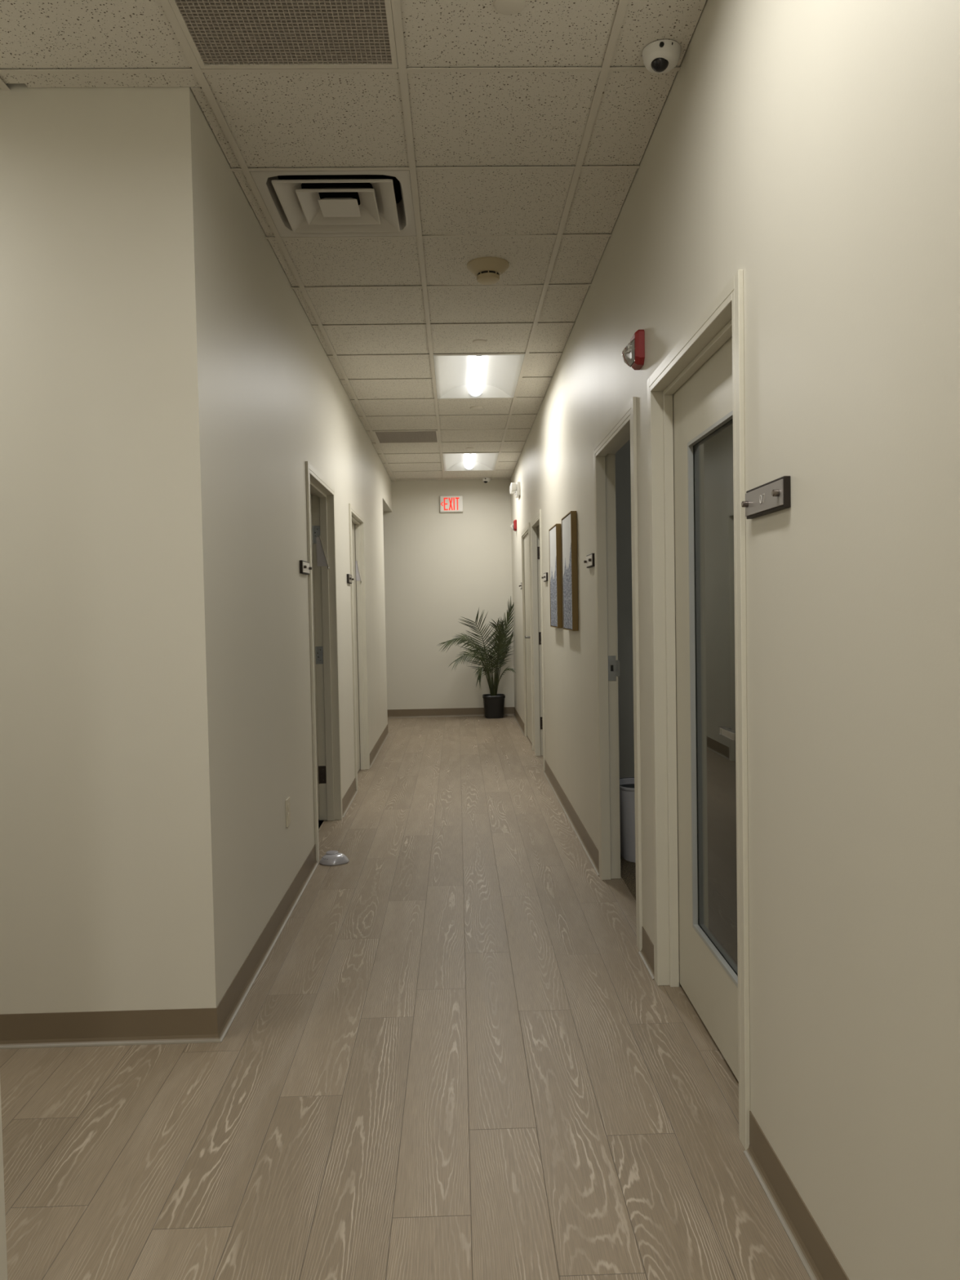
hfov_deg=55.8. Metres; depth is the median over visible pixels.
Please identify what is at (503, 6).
sprinkler cover
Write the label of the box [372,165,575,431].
ceiling slab
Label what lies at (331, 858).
gadget
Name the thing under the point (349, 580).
room sign
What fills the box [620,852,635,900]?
floor
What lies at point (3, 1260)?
wall
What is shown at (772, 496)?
room sign
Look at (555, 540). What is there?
framed painting
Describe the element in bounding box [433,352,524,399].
recessed light
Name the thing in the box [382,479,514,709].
wall
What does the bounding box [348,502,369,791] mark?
door
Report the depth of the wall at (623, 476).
6.42 m
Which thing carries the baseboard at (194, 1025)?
attached to the wall at (278, 403)
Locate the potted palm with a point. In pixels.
(494, 703)
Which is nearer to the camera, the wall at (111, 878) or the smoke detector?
the wall at (111, 878)
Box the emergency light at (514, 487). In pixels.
[509,481,519,497]
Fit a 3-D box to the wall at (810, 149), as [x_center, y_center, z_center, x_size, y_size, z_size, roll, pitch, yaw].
[0.632,-0.336,4.248,0.075,3.080,14.480,-1,2,-1]
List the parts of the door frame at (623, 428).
strike plate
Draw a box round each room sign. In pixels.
[299,560,311,574]
[346,573,354,583]
[542,572,547,582]
[583,553,595,568]
[741,475,791,519]
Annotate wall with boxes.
[0,83,226,1013]
[0,1084,7,1279]
[200,106,391,991]
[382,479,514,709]
[510,0,959,1279]
[615,439,634,778]
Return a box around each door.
[305,461,342,862]
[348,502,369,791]
[520,522,533,751]
[530,509,545,771]
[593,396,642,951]
[647,269,750,1150]
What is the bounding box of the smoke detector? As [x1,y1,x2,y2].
[466,257,509,284]
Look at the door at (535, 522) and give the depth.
8.29 m
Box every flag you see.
[315,535,329,568]
[355,560,361,582]
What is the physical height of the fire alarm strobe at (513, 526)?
0.126 m
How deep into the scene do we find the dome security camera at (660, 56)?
2.62 m
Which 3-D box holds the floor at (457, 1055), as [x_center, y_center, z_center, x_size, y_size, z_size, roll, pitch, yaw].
[-1.331,1.242,4.253,4.100,0.001,14.480,-1,2,-1]
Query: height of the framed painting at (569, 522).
0.696 m
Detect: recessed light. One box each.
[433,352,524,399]
[442,452,498,471]
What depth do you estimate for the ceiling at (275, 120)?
3.18 m
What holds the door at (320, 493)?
in the wall at (278, 403)
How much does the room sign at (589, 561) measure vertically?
0.066 m
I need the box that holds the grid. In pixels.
[0,0,680,481]
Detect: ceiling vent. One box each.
[168,0,398,69]
[249,167,416,236]
[373,429,439,443]
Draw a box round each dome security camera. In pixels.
[481,477,490,483]
[642,39,680,73]
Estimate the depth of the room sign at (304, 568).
4.63 m
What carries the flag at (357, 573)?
attached to the door at (357, 535)
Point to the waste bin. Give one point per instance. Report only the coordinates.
(627, 799)
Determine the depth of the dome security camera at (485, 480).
11.27 m
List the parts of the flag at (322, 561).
metal rod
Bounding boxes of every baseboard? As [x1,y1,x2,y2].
[0,724,389,1048]
[386,706,514,718]
[513,707,848,1279]
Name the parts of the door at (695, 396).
glass pane, lever handle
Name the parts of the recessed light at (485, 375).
plate, plate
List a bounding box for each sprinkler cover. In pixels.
[470,405,483,410]
[472,339,486,344]
[493,0,524,14]
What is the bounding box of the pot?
[482,693,505,718]
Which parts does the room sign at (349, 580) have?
plate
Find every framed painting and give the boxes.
[548,524,562,628]
[561,511,578,631]
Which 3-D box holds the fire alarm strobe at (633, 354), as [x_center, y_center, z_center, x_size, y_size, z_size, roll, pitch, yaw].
[0.566,-1.077,3.375,0.070,0.126,0.118,-1,2,-1]
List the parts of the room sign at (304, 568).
plate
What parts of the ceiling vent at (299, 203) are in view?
plate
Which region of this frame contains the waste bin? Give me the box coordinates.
[619,777,635,862]
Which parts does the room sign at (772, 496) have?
plate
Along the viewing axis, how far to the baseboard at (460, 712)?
11.51 m
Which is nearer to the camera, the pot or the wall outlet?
the wall outlet
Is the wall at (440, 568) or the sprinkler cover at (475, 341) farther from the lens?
the wall at (440, 568)
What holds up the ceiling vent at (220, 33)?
in the ceiling at (275, 120)
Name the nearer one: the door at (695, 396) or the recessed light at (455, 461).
the door at (695, 396)
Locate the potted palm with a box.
[436,597,515,718]
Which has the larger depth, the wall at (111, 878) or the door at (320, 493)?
the door at (320, 493)
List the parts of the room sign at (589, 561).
plate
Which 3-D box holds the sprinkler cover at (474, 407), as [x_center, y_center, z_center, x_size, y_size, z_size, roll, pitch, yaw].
[-0.026,-1.871,7.322,0.107,0.018,0.107,-1,2,-1]
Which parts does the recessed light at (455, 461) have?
plate, plate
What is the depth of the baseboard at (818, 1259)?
2.05 m
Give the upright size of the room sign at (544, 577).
0.066 m
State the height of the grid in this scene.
0.002 m
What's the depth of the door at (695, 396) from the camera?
2.88 m
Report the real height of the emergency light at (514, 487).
0.145 m
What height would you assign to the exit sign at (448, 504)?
0.208 m
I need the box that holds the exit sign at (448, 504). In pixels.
[440,495,462,512]
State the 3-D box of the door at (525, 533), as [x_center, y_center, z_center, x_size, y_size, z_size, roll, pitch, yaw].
[0.497,-0.046,9.114,0.142,2.167,1.020,-1,2,-1]
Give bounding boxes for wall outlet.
[285,796,290,826]
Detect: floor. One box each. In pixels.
[0,715,810,1279]
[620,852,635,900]
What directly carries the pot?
attached to the potted palm
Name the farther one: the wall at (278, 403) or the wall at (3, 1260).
the wall at (278, 403)
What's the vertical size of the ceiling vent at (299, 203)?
0.250 m
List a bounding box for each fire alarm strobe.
[510,520,516,531]
[622,328,644,369]
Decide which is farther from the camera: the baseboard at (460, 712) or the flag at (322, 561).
the baseboard at (460, 712)
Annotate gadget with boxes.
[319,850,349,866]
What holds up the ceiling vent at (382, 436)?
in the ceiling at (275, 120)
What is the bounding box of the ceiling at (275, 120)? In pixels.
[0,0,706,480]

